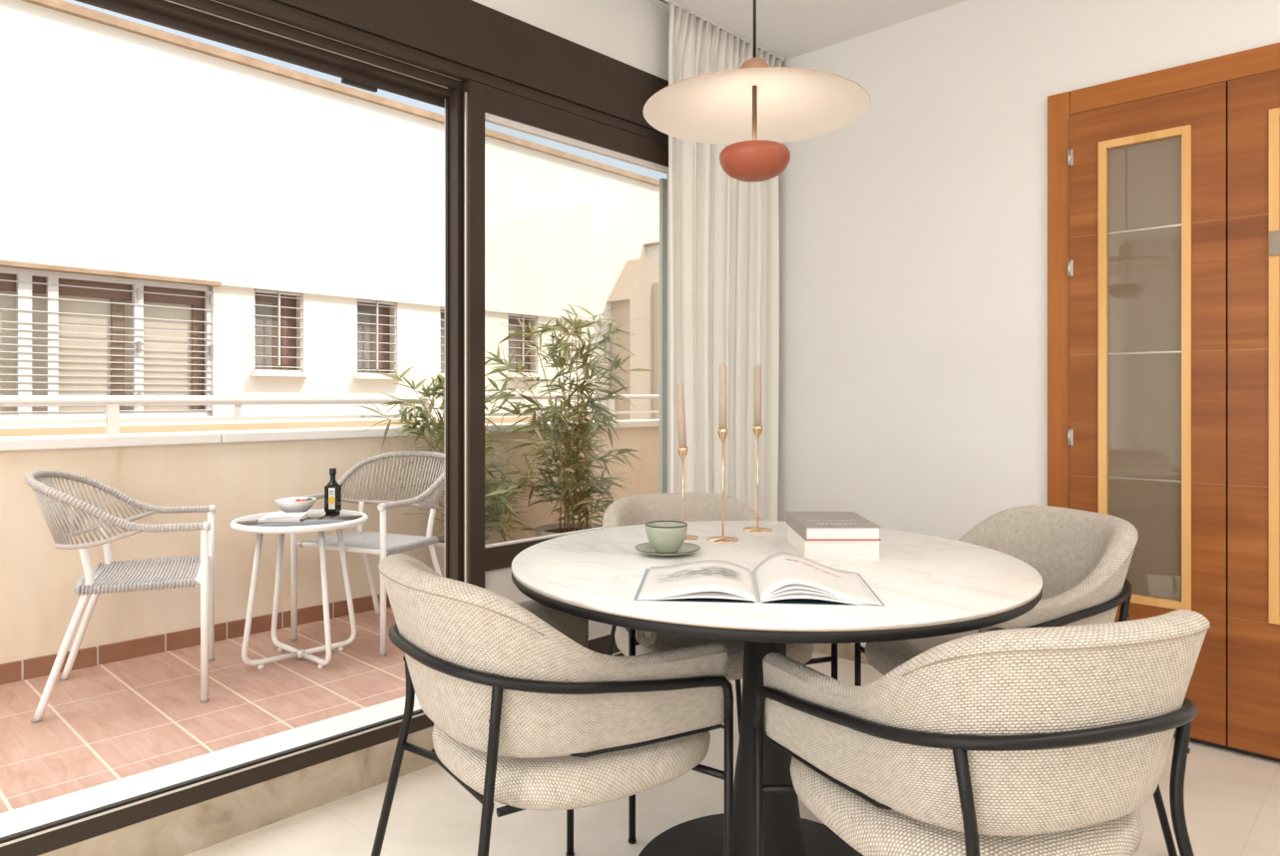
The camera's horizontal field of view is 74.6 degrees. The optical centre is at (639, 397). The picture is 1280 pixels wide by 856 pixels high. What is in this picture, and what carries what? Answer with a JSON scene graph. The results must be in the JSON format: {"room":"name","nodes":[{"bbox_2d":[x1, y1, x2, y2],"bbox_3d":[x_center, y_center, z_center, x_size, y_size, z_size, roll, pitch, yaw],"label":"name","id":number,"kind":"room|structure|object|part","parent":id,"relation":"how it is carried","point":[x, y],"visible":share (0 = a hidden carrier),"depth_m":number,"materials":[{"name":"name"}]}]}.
{"room":"dining room","nodes":[
{"label":"dining room","id":0,"kind":"room"},
{"bbox_2d":[0,606,406,813],"bbox_3d":[-1.291,1.060,3.157,1.260,0.080,8.000,0,0,44],"label":"floor","id":1,"kind":"structure","parent":0,"point":[111,721],"depth_m":2.81,"materials":[{"name":"tile"}]},
{"bbox_2d":[23,469,215,723],"bbox_3d":[-1.799,0.635,2.930,0.553,0.777,0.559,0,0,-25],"label":"balcony chair","id":2,"kind":"object","parent":1,"relation":"on","point":[56,515],"visible":1,"depth_m":2.81,"materials":[{"name":"white wicker"}]},
{"bbox_3d":[-1.840,0.745,2.683,0.162,0.545,0.033,0,0,-31],"label":"leg","id":3,"kind":"part","parent":2,"relation":"part of","materials":[{"name":"white metal"}]},
{"bbox_3d":[-2.014,0.745,3.058,0.162,0.545,0.033,0,0,-18],"label":"leg","id":4,"kind":"part","parent":2,"relation":"part of","materials":[{"name":"white"}]},
{"bbox_3d":[-1.754,0.619,2.950,0.358,0.032,0.490,0,0,-25],"label":"woven seat","id":5,"kind":"part","parent":2,"relation":"part of","materials":[{"name":"grey wicker"}]},
{"bbox_3d":[-1.724,0.622,2.965,0.366,0.028,0.498,0,0,-25],"label":"seat frame","id":6,"kind":"part","parent":2,"relation":"part of","materials":[{"name":"white"}]},
{"bbox_3d":[-1.461,0.728,2.820,0.024,0.572,0.025,0,0,-25],"label":"leg","id":7,"kind":"part","parent":2,"relation":"part of","materials":[{"name":"white"}]},
{"bbox_3d":[-1.665,0.728,3.259,0.024,0.572,0.025,0,0,-25],"label":"leg","id":8,"kind":"part","parent":2,"relation":"part of","materials":[{"name":"white"}]},
{"bbox_2d":[230,509,368,669],"bbox_3d":[-1.319,0.743,3.268,0.497,0.554,0.497,0,0,44],"label":"bistro table","id":9,"kind":"object","parent":1,"relation":"on","point":[319,521],"visible":0.97,"depth_m":3.16,"materials":[{"name":"white metal"}]},
{"bbox_3d":[-1.403,0.746,3.189,0.033,0.521,0.208,0,0,44],"label":"leg","id":10,"kind":"part","parent":9,"relation":"part of","materials":[{"name":"white"}]},
{"bbox_2d":[257,514,307,522],"bbox_3d":[-1.369,0.463,3.223,0.150,0.009,0.125,0,0,-8],"label":"booklet","id":11,"kind":"object","parent":9,"relation":"on","point":[263,518],"visible":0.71,"depth_m":3.17,"materials":[{"name":"white paper"}]},
{"bbox_2d":[264,511,307,519],"bbox_3d":[-1.356,0.454,3.220,0.135,0.009,0.110,0,0,-14],"label":"booklet","id":12,"kind":"object","parent":11,"relation":"on","point":[275,516],"visible":1,"depth_m":3.18,"materials":[{"name":"white paper"}]},
{"bbox_3d":[-1.413,0.746,3.351,0.227,0.521,0.021,0,0,41],"label":"leg","id":13,"kind":"part","parent":9,"relation":"part of","materials":[{"name":"white"}]},
{"bbox_2d":[275,496,316,512],"bbox_3d":[-1.388,0.439,3.386,0.155,0.058,0.155,0,0,44],"label":"serving bowl","id":14,"kind":"object","parent":9,"relation":"on","point":[285,505],"visible":0.81,"depth_m":3.34,"materials":[{"name":"white ceramic"}]},
{"bbox_3d":[-1.319,0.470,3.268,0.464,0.005,0.464,0,0,44],"label":"glass","id":15,"kind":"part","parent":9,"relation":"part of","materials":[{"name":"grey"}]},
{"bbox_3d":[-1.231,0.746,3.193,0.208,0.521,0.021,0,0,41],"label":"leg","id":16,"kind":"part","parent":9,"relation":"part of","materials":[{"name":"white"}]},
{"bbox_3d":[-1.236,0.746,3.358,0.021,0.521,0.220,0,0,43],"label":"leg","id":17,"kind":"part","parent":9,"relation":"part of","materials":[{"name":"white"}]},
{"bbox_2d":[324,467,341,512],"bbox_3d":[-1.260,0.379,3.444,0.052,0.178,0.052,0,0,4],"label":"oil bottle","id":18,"kind":"object","parent":9,"relation":"on","point":[332,490],"visible":1,"depth_m":3.42,"materials":[{"name":"black"}]},
{"bbox_2d":[290,450,444,656],"bbox_3d":[-1.123,0.635,3.659,0.559,0.777,0.553,0,0,25],"label":"balcony chair","id":19,"kind":"object","parent":1,"relation":"on","point":[383,544],"visible":0.81,"depth_m":3.63,"materials":[{"name":"white paint"}]},
{"bbox_3d":[-1.453,0.728,3.527,0.025,0.572,0.024,0,0,25],"label":"leg","id":20,"kind":"part","parent":19,"relation":"part of","materials":[{"name":"white"}]},
{"bbox_3d":[-1.158,0.622,3.584,0.498,0.028,0.366,0,0,25],"label":"seat frame","id":21,"kind":"part","parent":19,"relation":"part of","materials":[{"name":"white"}]},
{"bbox_3d":[-1.250,0.745,3.875,0.033,0.545,0.162,0,0,19],"label":"leg","id":22,"kind":"part","parent":19,"relation":"part of","materials":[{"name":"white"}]},
{"bbox_3d":[-1.145,0.619,3.614,0.490,0.032,0.358,0,0,25],"label":"woven seat","id":23,"kind":"part","parent":19,"relation":"part of","materials":[{"name":"grey wicker"}]},
{"bbox_3d":[-1.016,0.728,3.320,0.025,0.572,0.024,0,0,25],"label":"leg","id":24,"kind":"part","parent":19,"relation":"part of","materials":[{"name":"white"}]},
{"bbox_3d":[-0.876,0.745,3.698,0.033,0.545,0.162,0,0,32],"label":"leg","id":25,"kind":"part","parent":19,"relation":"part of","materials":[{"name":"white"}]},
{"bbox_2d":[355,361,540,577],"bbox_3d":[-0.896,0.423,4.058,0.967,1.193,0.612,0,0,-31],"label":"bamboo","id":26,"kind":"object","parent":1,"relation":"on","point":[497,509],"visible":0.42,"depth_m":4.02,"materials":[{"name":"green plant"}]},
{"bbox_2d":[432,534,490,577],"bbox_3d":[-0.877,0.855,4.115,0.291,0.330,0.291,0,0,44],"label":"pot","id":27,"kind":"object","parent":1,"relation":"on","point":[439,547],"depth_m":4.00,"materials":[{"name":"white ceramic"}]},
{"bbox_2d":[535,522,602,536],"bbox_3d":[-0.355,0.855,4.447,0.395,0.330,0.395,0,0,44],"label":"pot","id":28,"kind":"object","parent":1,"relation":"on","point":[549,529],"depth_m":4.53,"materials":[{"name":"brown ceramic"}]},
{"bbox_2d":[484,302,655,536],"bbox_3d":[-0.410,0.253,4.430,0.915,1.534,0.825,0,0,-24],"label":"bamboo","id":29,"kind":"object","parent":1,"relation":"on","point":[579,501],"visible":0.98,"depth_m":4.37,"materials":[{"name":"green plant"}]},
{"bbox_2d":[0,426,659,664],"bbox_3d":[-1.797,0.802,3.637,0.185,1.235,8.000,0,0,44],"label":"wall","id":30,"kind":"structure","parent":0,"point":[39,580],"depth_m":3.52,"materials":[{"name":"beige paint"}]},
{"bbox_2d":[0,592,391,684],"bbox_3d":[-1.598,0.985,3.704,0.013,0.070,7.570,0,0,44],"label":"baseboard","id":31,"kind":"structure","parent":30,"relation":"attached to","point":[28,668],"depth_m":3.37,"materials":[{"name":"brown tile"}]},
{"bbox_2d":[0,419,659,450],"bbox_3d":[-1.797,0.169,3.637,0.245,0.042,8.000,0,0,44],"label":"wall ledge","id":32,"kind":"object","parent":30,"relation":"on","point":[17,443],"depth_m":3.49,"materials":[{"name":"white stone"}]},
{"bbox_2d":[0,395,429,435],"bbox_3d":[-2.772,0.070,2.556,0.041,0.156,4.890,0,0,44],"label":"balcony railing","id":33,"kind":"object","parent":32,"relation":"on","point":[112,403],"visible":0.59,"depth_m":3.42,"materials":[{"name":"white metal"}]},
{"bbox_3d":[-2.069,0.084,3.296,0.028,0.128,0.040,0,0,44],"label":"post","id":34,"kind":"part","parent":33,"relation":"part of","materials":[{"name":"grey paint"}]},
{"bbox_3d":[-2.782,0.092,2.545,0.012,0.016,4.860,0,0,44],"label":"rail","id":35,"kind":"part","parent":33,"relation":"part of","materials":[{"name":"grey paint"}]},
{"bbox_3d":[-2.772,0.070,2.556,0.041,0.156,4.890,0,0,44],"label":"rail","id":36,"kind":"part","parent":33,"relation":"part of","materials":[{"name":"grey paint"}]},
{"bbox_2d":[484,394,659,420],"bbox_3d":[-0.030,0.064,5.444,0.032,0.169,2.646,0,0,44],"label":"balcony railing","id":37,"kind":"object","parent":32,"relation":"on","point":[611,403],"visible":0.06,"depth_m":5.18,"materials":[{"name":"white metal"}]},
{"bbox_3d":[-0.030,0.064,5.444,0.032,0.169,2.646,0,0,44],"label":"rail","id":38,"kind":"part","parent":37,"relation":"part of","materials":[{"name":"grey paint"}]},
{"bbox_3d":[-0.021,0.094,5.453,0.012,0.016,2.620,0,0,44],"label":"rail","id":39,"kind":"part","parent":37,"relation":"part of","materials":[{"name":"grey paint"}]},
{"bbox_3d":[-0.186,0.074,5.279,0.028,0.148,0.050,0,0,44],"label":"post","id":40,"kind":"part","parent":37,"relation":"part of","materials":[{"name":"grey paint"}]},
{"bbox_2d":[37,0,670,855],"bbox_3d":[-1.616,-0.177,1.690,0.228,2.715,6.226,0,0,44],"label":"wall","id":41,"kind":"structure","parent":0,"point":[635,33],"depth_m":2.37,"materials":[{"name":"paint"}]},
{"bbox_2d":[74,0,444,107],"bbox_3d":[-1.940,-1.004,1.381,0.016,0.136,3.870,0,0,44],"label":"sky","id":42,"kind":"structure","parent":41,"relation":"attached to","point":[350,77],"depth_m":2.32,"materials":[{"name":"white"}]},
{"bbox_2d":[0,0,668,855],"bbox_3d":[-0.814,-0.089,2.566,0.279,2.339,7.800,0,0,44],"label":"window","id":43,"kind":"structure","parent":41,"relation":"attached to","point":[479,63],"depth_m":2.66,"materials":[{"name":"brown metal"}]},
{"bbox_3d":[-1.506,-0.055,1.741,0.138,1.994,5.050,0,0,44],"label":"head frame","id":44,"kind":"part","parent":43,"relation":"part of","materials":[{"name":"brown metal"}]},
{"bbox_3d":[-0.138,0.720,3.108,0.005,0.328,1.093,0,0,44],"label":"frosted pane","id":45,"kind":"part","parent":43,"relation":"part of","materials":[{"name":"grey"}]},
{"bbox_2d":[659,178,667,493],"bbox_3d":[0.100,0.028,3.612,0.020,1.935,0.033,0,0,44],"label":"glass screen","id":46,"kind":"object","parent":43,"relation":"on","point":[662,182],"visible":0.56,"depth_m":3.60,"materials":[{"name":"grey"}]},
{"bbox_2d":[184,651,1279,855],"bbox_3d":[-0.003,1.150,0.158,4.222,0.060,6.226,0,0,44],"label":"floor","id":47,"kind":"structure","parent":0,"point":[1232,798],"depth_m":2.23,"materials":[{"name":"beige tile"}]},
{"bbox_2d":[371,553,733,855],"bbox_3d":[-0.186,0.715,1.687,0.635,0.815,0.607,0,0,-35],"label":"dining chair","id":48,"kind":"object","parent":47,"relation":"on","point":[525,715],"visible":0.96,"depth_m":1.47,"materials":[{"name":"beige fabric"}]},
{"bbox_3d":[-0.527,0.797,1.732,0.133,0.649,0.038,0,0,4],"label":"leg","id":49,"kind":"part","parent":48,"relation":"part of","materials":[{"name":"black metal"}]},
{"bbox_3d":[-0.257,0.797,1.352,0.038,0.649,0.133,0,0,15],"label":"leg","id":50,"kind":"part","parent":48,"relation":"part of","materials":[{"name":"black"}]},
{"bbox_3d":[-0.215,0.467,1.668,0.566,0.323,0.566,0,0,-35],"label":"backrest","id":51,"kind":"part","parent":48,"relation":"part of","materials":[{"name":"beige fabric"}]},
{"bbox_3d":[-0.211,0.524,1.671,0.531,0.158,0.600,0,0,-35],"label":"arm rail","id":52,"kind":"part","parent":48,"relation":"part of","materials":[{"name":"black"}]},
{"bbox_3d":[-0.186,0.716,1.688,0.468,0.027,0.585,0,0,-35],"label":"seat frame","id":53,"kind":"part","parent":48,"relation":"part of","materials":[{"name":"black"}]},
{"bbox_3d":[-0.171,0.861,2.057,0.020,0.519,0.021,0,0,-35],"label":"leg","id":54,"kind":"part","parent":48,"relation":"part of","materials":[{"name":"black"}]},
{"bbox_3d":[-0.142,0.679,1.720,0.520,0.082,0.524,0,0,-35],"label":"seat","id":55,"kind":"part","parent":48,"relation":"part of","materials":[{"name":"beige fabric"}]},
{"bbox_3d":[0.167,0.861,1.583,0.020,0.519,0.021,0,0,-35],"label":"leg","id":56,"kind":"part","parent":48,"relation":"part of","materials":[{"name":"black"}]},
{"bbox_2d":[602,492,838,844],"bbox_3d":[0.183,0.715,2.425,0.607,0.815,0.635,0,0,-18],"label":"dining chair","id":57,"kind":"object","parent":47,"relation":"on","point":[636,509],"visible":0.2,"depth_m":2.54,"materials":[{"name":"beige fabric"}]},
{"bbox_3d":[-0.117,0.797,2.591,0.133,0.649,0.038,0,0,32],"label":"leg","id":58,"kind":"part","parent":57,"relation":"part of","materials":[{"name":"black"}]},
{"bbox_3d":[0.175,0.524,2.454,0.600,0.158,0.531,0,0,-18],"label":"arm rail","id":59,"kind":"part","parent":57,"relation":"part of","materials":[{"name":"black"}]},
{"bbox_3d":[-0.019,0.861,2.118,0.021,0.519,0.020,0,0,-18],"label":"leg","id":60,"kind":"part","parent":57,"relation":"part of","materials":[{"name":"black"}]},
{"bbox_3d":[0.173,0.467,2.459,0.566,0.323,0.566,0,0,-18],"label":"backrest","id":61,"kind":"part","parent":57,"relation":"part of","materials":[{"name":"beige fabric"}]},
{"bbox_3d":[0.202,0.679,2.373,0.524,0.082,0.520,0,0,-18],"label":"seat","id":62,"kind":"part","parent":57,"relation":"part of","materials":[{"name":"beige fabric"}]},
{"bbox_3d":[0.326,0.797,2.739,0.038,0.649,0.133,0,0,21],"label":"leg","id":63,"kind":"part","parent":57,"relation":"part of","materials":[{"name":"black"}]},
{"bbox_3d":[0.185,0.716,2.425,0.585,0.027,0.468,0,0,-18],"label":"seat frame","id":64,"kind":"part","parent":57,"relation":"part of","materials":[{"name":"black"}]},
{"bbox_3d":[0.532,0.861,2.302,0.021,0.519,0.020,0,0,-18],"label":"leg","id":65,"kind":"part","parent":57,"relation":"part of","materials":[{"name":"black"}]},
{"bbox_2d":[511,520,1042,855],"bbox_3d":[0.289,0.745,1.946,1.160,0.750,1.160,0,0,44],"label":"dining table","id":66,"kind":"object","parent":47,"relation":"on","point":[928,586],"visible":0.8,"depth_m":1.81,"materials":[{"name":"white stone"}]},
{"bbox_2d":[634,542,700,556],"bbox_3d":[0.065,0.362,1.989,0.156,0.016,0.156,0,0,44],"label":"saucer","id":67,"kind":"object","parent":66,"relation":"on","point":[686,548],"visible":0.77,"depth_m":1.99,"materials":[{"name":"green ceramic"}]},
{"bbox_2d":[644,520,687,552],"bbox_3d":[0.068,0.331,1.997,0.102,0.065,0.117,0,0,44],"label":"coffee cup","id":68,"kind":"object","parent":67,"relation":"on","point":[662,536],"visible":0.99,"depth_m":1.96,"materials":[{"name":"green ceramic"}]},
{"bbox_2d":[678,446,698,540],"bbox_3d":[0.113,0.250,2.215,0.084,0.240,0.084,0,0,44],"label":"candle holder","id":69,"kind":"object","parent":66,"relation":"on","point":[682,451],"visible":0.56,"depth_m":2.21,"materials":[{"name":"gold metal"}]},
{"bbox_2d":[676,382,686,446],"bbox_3d":[0.110,0.052,2.216,0.028,0.184,0.020,0,0,22],"label":"taper candle","id":70,"kind":"object","parent":69,"relation":"on","point":[679,388],"visible":0.98,"depth_m":2.21,"materials":[{"name":"pink wax"}]},
{"bbox_3d":[0.113,0.266,2.215,0.004,0.203,0.004,0,0,29],"label":"stem","id":71,"kind":"part","parent":69,"relation":"part of","materials":[{"name":"gold metal"}]},
{"bbox_2d":[678,446,687,461],"bbox_3d":[0.113,0.150,2.215,0.026,0.040,0.026,0,0,44],"label":"cup","id":72,"kind":"object","parent":69,"relation":"on","point":[682,451],"depth_m":2.21,"materials":[{"name":"gold metal"}]},
{"bbox_2d":[706,427,739,542],"bbox_3d":[0.215,0.225,2.183,0.084,0.290,0.084,0,0,44],"label":"candle holder","id":73,"kind":"object","parent":66,"relation":"on","point":[722,433],"visible":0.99,"depth_m":2.18,"materials":[{"name":"gold metal"}]},
{"bbox_2d":[719,362,726,428],"bbox_3d":[0.215,0.001,2.183,0.020,0.186,0.020,0,0,44],"label":"taper candle","id":74,"kind":"object","parent":73,"relation":"on","point":[722,367],"visible":0.99,"depth_m":2.17,"materials":[{"name":"pink wax"}]},
{"bbox_3d":[0.215,0.240,2.183,0.004,0.253,0.004,0,0,29],"label":"stem","id":75,"kind":"part","parent":73,"relation":"part of","materials":[{"name":"gold metal"}]},
{"bbox_2d":[718,427,727,443],"bbox_3d":[0.215,0.100,2.183,0.026,0.040,0.026,0,0,44],"label":"cup","id":76,"kind":"object","parent":73,"relation":"on","point":[722,433],"depth_m":2.17,"materials":[{"name":"gold metal"}]},
{"bbox_2d":[742,425,773,532],"bbox_3d":[0.329,0.224,2.344,0.084,0.292,0.084,0,0,44],"label":"candle holder","id":77,"kind":"object","parent":66,"relation":"on","point":[757,430],"visible":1,"depth_m":2.34,"materials":[{"name":"gold metal"}]},
{"bbox_2d":[754,362,761,426],"bbox_3d":[0.329,-0.003,2.344,0.020,0.190,0.020,0,0,44],"label":"taper candle","id":78,"kind":"object","parent":77,"relation":"on","point":[757,367],"visible":1,"depth_m":2.33,"materials":[{"name":"pink wax"}]},
{"bbox_3d":[0.329,0.239,2.344,0.004,0.255,0.004,0,0,-31],"label":"stem","id":79,"kind":"part","parent":77,"relation":"part of","materials":[{"name":"gold metal"}]},
{"bbox_2d":[753,425,762,439],"bbox_3d":[0.329,0.098,2.344,0.026,0.040,0.026,0,0,44],"label":"cup","id":80,"kind":"object","parent":77,"relation":"on","point":[757,430],"depth_m":2.34,"materials":[{"name":"gold metal"}]},
{"bbox_2d":[633,552,886,607],"bbox_3d":[0.224,0.348,1.642,0.448,0.043,0.284,0,0,5],"label":"open book","id":81,"kind":"object","parent":66,"relation":"on","point":[781,579],"visible":1,"depth_m":1.57,"materials":[{"name":"white paper"}]},
{"bbox_2d":[786,523,880,560],"bbox_3d":[0.463,0.347,2.038,0.173,0.046,0.262,0,0,1],"label":"book","id":82,"kind":"object","parent":66,"relation":"on","point":[811,550],"visible":0.65,"depth_m":1.91,"materials":[{"name":"beige paper"}]},
{"bbox_2d":[786,511,880,540],"bbox_3d":[0.461,0.309,2.034,0.172,0.031,0.258,0,0,0],"label":"book","id":83,"kind":"object","parent":82,"relation":"on","point":[811,526],"visible":1,"depth_m":1.93,"materials":[{"name":"beige paper"}]},
{"bbox_2d":[753,609,1210,855],"bbox_3d":[0.568,0.715,1.416,0.607,0.815,0.635,0,0,-19],"label":"dining chair","id":84,"kind":"object","parent":47,"relation":"on","point":[998,741],"visible":1,"depth_m":1.18,"materials":[{"name":"beige fabric"}]},
{"bbox_3d":[0.217,0.861,1.535,0.021,0.519,0.020,0,0,-19],"label":"leg","id":85,"kind":"part","parent":84,"relation":"part of","materials":[{"name":"black"}]},
{"bbox_3d":[0.566,0.716,1.417,0.585,0.027,0.468,0,0,-19],"label":"seat frame","id":86,"kind":"part","parent":84,"relation":"part of","materials":[{"name":"black"}]},
{"bbox_3d":[0.429,0.797,1.101,0.038,0.649,0.133,0,0,20],"label":"leg","id":87,"kind":"part","parent":84,"relation":"part of","materials":[{"name":"black"}]},
{"bbox_3d":[0.548,0.679,1.468,0.524,0.082,0.520,0,0,-19],"label":"seat","id":88,"kind":"part","parent":84,"relation":"part of","materials":[{"name":"beige fabric"}]},
{"bbox_3d":[0.576,0.524,1.388,0.600,0.158,0.531,0,0,-19],"label":"arm rail","id":89,"kind":"part","parent":84,"relation":"part of","materials":[{"name":"black"}]},
{"bbox_3d":[0.870,0.797,1.255,0.133,0.649,0.038,0,0,32],"label":"leg","id":90,"kind":"part","parent":84,"relation":"part of","materials":[{"name":"black"}]},
{"bbox_2d":[854,505,1177,855],"bbox_3d":[0.928,0.715,2.194,0.635,0.815,0.607,0,0,-17],"label":"dining chair","id":91,"kind":"object","parent":47,"relation":"on","point":[1082,559],"visible":0.4,"depth_m":2.18,"materials":[{"name":"beige fabric"}]},
{"bbox_3d":[0.623,0.861,2.405,0.020,0.519,0.021,0,0,-17],"label":"leg","id":92,"kind":"part","parent":91,"relation":"part of","materials":[{"name":"black"}]},
{"bbox_3d":[0.927,0.716,2.195,0.468,0.027,0.585,0,0,-17],"label":"seat frame","id":93,"kind":"part","parent":91,"relation":"part of","materials":[{"name":"black"}]},
{"bbox_3d":[0.875,0.679,2.179,0.520,0.082,0.524,0,0,-17],"label":"seat","id":94,"kind":"part","parent":91,"relation":"part of","materials":[{"name":"fabric"}]},
{"bbox_3d":[0.961,0.467,2.206,0.566,0.323,0.566,0,0,-17],"label":"backrest","id":95,"kind":"part","parent":91,"relation":"part of","materials":[{"name":"beige fabric"}]},
{"bbox_3d":[0.956,0.524,2.204,0.531,0.158,0.600,0,0,-17],"label":"arm rail","id":96,"kind":"part","parent":91,"relation":"part of","materials":[{"name":"black"}]},
{"bbox_3d":[1.238,0.797,2.049,0.133,0.649,0.038,0,0,22],"label":"leg","id":97,"kind":"part","parent":91,"relation":"part of","materials":[{"name":"black"}]},
{"bbox_2d":[645,0,967,59],"bbox_3d":[-0.049,-1.585,0.202,4.550,0.100,6.426,0,0,44],"label":"ceiling","id":98,"kind":"structure","parent":0,"point":[789,29],"depth_m":3.38,"materials":[{"name":"paint"}]},
{"bbox_2d":[657,0,784,61],"bbox_3d":[-0.976,-1.527,2.099,0.026,0.016,4.700,0,0,44],"label":"rail","id":99,"kind":"object","parent":98,"relation":"attached to","point":[666,2],"visible":0.54,"depth_m":3.44,"materials":[{"name":"white metal"}]},
{"bbox_2d":[668,2,782,521],"bbox_3d":[0.374,-0.205,3.515,0.044,2.625,0.778,0,0,44],"label":"curtain","id":100,"kind":"object","parent":99,"relation":"hanging from","point":[724,229],"visible":0.58,"depth_m":3.46,"materials":[{"name":"white fabric"}]},
{"bbox_2d":[642,0,869,181],"bbox_3d":[0.266,-1.020,1.950,0.518,1.029,0.518,0,0,17],"label":"pendant lamp","id":101,"kind":"object","parent":98,"relation":"hanging from","point":[754,108],"visible":1,"depth_m":1.96,"materials":[{"name":"beige"}]},
{"bbox_3d":[0.266,-0.648,1.950,0.011,0.156,0.011,0,0,44],"label":"rod","id":102,"kind":"part","parent":101,"relation":"part of","materials":[{"name":"gold metal"}]},
{"bbox_3d":[0.266,-0.542,1.950,0.164,0.072,0.164,0,0,44],"label":"lamp shade","id":103,"kind":"part","parent":101,"relation":"part of","materials":[{"name":"ceramic"}]},
{"bbox_3d":[0.266,-0.694,1.950,0.519,0.063,0.519,0,0,44],"label":"lamp shade","id":104,"kind":"part","parent":101,"relation":"part of","materials":[{"name":"white"}]},
{"bbox_2d":[777,0,1279,646],"bbox_3d":[2.146,-0.177,2.514,4.550,2.715,0.150,0,0,44],"label":"wall","id":105,"kind":"structure","parent":0,"point":[913,231],"depth_m":3.33,"materials":[{"name":"paint"}]},
{"bbox_2d":[813,643,870,665],"bbox_3d":[1.038,1.085,3.455,1.192,0.070,0.012,0,0,44],"label":"baseboard","id":106,"kind":"structure","parent":105,"relation":"attached to","point":[845,650],"depth_m":3.60,"materials":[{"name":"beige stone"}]},
{"bbox_2d":[1067,81,1227,746],"bbox_3d":[1.687,0.051,2.816,0.463,2.095,0.042,0,0,44],"label":"door","id":107,"kind":"structure","parent":105,"relation":"in","point":[1147,261],"depth_m":2.79,"materials":[{"name":"brown wood"}]},
{"bbox_3d":[1.691,-0.095,2.816,0.224,1.526,0.004,0,0,44],"label":"glass","id":108,"kind":"part","parent":107,"relation":"part of","materials":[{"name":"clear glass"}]},
{"bbox_2d":[1047,42,1279,762],"bbox_3d":[1.864,0.018,2.663,1.076,2.205,0.022,0,0,44],"label":"trim","id":109,"kind":"structure","parent":105,"relation":"attached to","point":[1264,59],"depth_m":2.98,"materials":[{"name":"brown wood"}]},
{"bbox_2d":[1228,69,1279,758],"bbox_3d":[2.027,0.051,2.490,0.470,2.095,0.046,0,0,44],"label":"door","id":110,"kind":"structure","parent":105,"relation":"in","point":[1253,101],"depth_m":2.60,"materials":[{"name":"brown wood"}]},
{"bbox_3d":[1.931,-0.469,2.554,0.027,0.075,0.008,0,0,44],"label":"lock plate","id":111,"kind":"part","parent":110,"relation":"part of","materials":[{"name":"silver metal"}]},
{"label":"outside","id":112,"kind":"structure","parent":0,"visible":0},
{"bbox_3d":[-1.362,4.220,11.636,42.000,0.200,65.000,0,0,44],"label":"ground","id":113,"kind":"structure","parent":112,"visible":0},
{"bbox_2d":[0,0,659,436],"bbox_3d":[-3.029,0.492,10.308,2.560,7.255,20.000,0,0,41],"label":"apartment building","id":114,"kind":"structure","parent":113,"relation":"on","point":[180,215],"depth_m":7.76,"materials":[{"name":"paint"}]},
{"bbox_3d":[-4.915,-0.419,6.615,0.010,1.171,2.865,0,0,41],"label":"pane","id":115,"kind":"part","parent":114,"relation":"part of","materials":[{"name":"beige glass"}]},
{"bbox_2d":[0,279,212,413],"bbox_3d":[-4.814,-0.395,6.527,0.010,1.020,2.865,0,0,41],"label":"grille","id":116,"kind":"object","parent":114,"relation":"attached to","point":[24,329],"depth_m":6.79,"materials":[{"name":"white metal"}]},
{"bbox_2d":[254,291,303,368],"bbox_3d":[-3.461,-0.653,8.056,0.020,0.724,0.486,0,0,41],"label":"grille","id":117,"kind":"object","parent":114,"relation":"attached to","point":[300,295],"depth_m":8.09,"materials":[{"name":"white metal"}]},
{"bbox_3d":[-3.561,-0.631,8.145,0.260,0.767,0.486,0,0,41],"label":"pane","id":118,"kind":"part","parent":114,"relation":"part of","materials":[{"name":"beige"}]},
{"bbox_3d":[-3.510,-0.226,8.100,0.355,0.045,0.546,0,0,41],"label":"sill","id":119,"kind":"part","parent":114,"relation":"part of","materials":[{"name":"concrete"}]},
{"bbox_2d":[356,301,397,371],"bbox_3d":[-2.767,-0.649,8.843,0.020,0.731,0.480,0,0,41],"label":"grille","id":120,"kind":"object","parent":114,"relation":"attached to","point":[394,303],"depth_m":8.87,"materials":[{"name":"white metal"}]},
{"bbox_3d":[-2.868,-0.627,8.932,0.260,0.775,0.480,0,0,41],"label":"pane","id":121,"kind":"part","parent":114,"relation":"part of","materials":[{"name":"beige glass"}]},
{"bbox_3d":[-2.817,-0.217,8.887,0.355,0.045,0.540,0,0,41],"label":"sill","id":122,"kind":"part","parent":114,"relation":"part of","materials":[{"name":"concrete"}]},
{"bbox_2d":[439,311,444,371],"bbox_3d":[-2.087,-0.659,9.615,0.020,0.712,0.485,0,0,41],"label":"grille","id":123,"kind":"object","parent":114,"relation":"attached to","point":[440,311],"depth_m":9.46,"materials":[{"name":"white metal"}]},
{"bbox_3d":[-2.188,-0.637,9.704,0.260,0.755,0.485,0,0,41],"label":"pane","id":124,"kind":"part","parent":114,"relation":"part of","materials":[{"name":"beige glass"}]},
{"bbox_2d":[507,315,537,371],"bbox_3d":[-1.441,-0.674,10.349,0.020,0.681,0.481,0,0,41],"label":"grille","id":125,"kind":"object","parent":114,"relation":"attached to","point":[535,317],"depth_m":10.39,"materials":[{"name":"white metal"}]},
{"bbox_3d":[-1.542,-0.654,10.438,0.260,0.722,0.481,0,0,41],"label":"pane","id":126,"kind":"part","parent":114,"relation":"part of","materials":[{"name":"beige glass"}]},
{"bbox_3d":[-1.491,-0.271,10.393,0.355,0.045,0.541,0,0,41],"label":"sill","id":127,"kind":"part","parent":114,"relation":"part of","materials":[{"name":"concrete"}]},
{"bbox_2d":[606,241,659,420],"bbox_3d":[1.199,0.968,12.921,0.449,6.305,4.490,0,0,41],"label":"building","id":128,"kind":"structure","parent":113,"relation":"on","point":[635,295],"depth_m":11.42,"materials":[{"name":"beige paint"}]}
]}

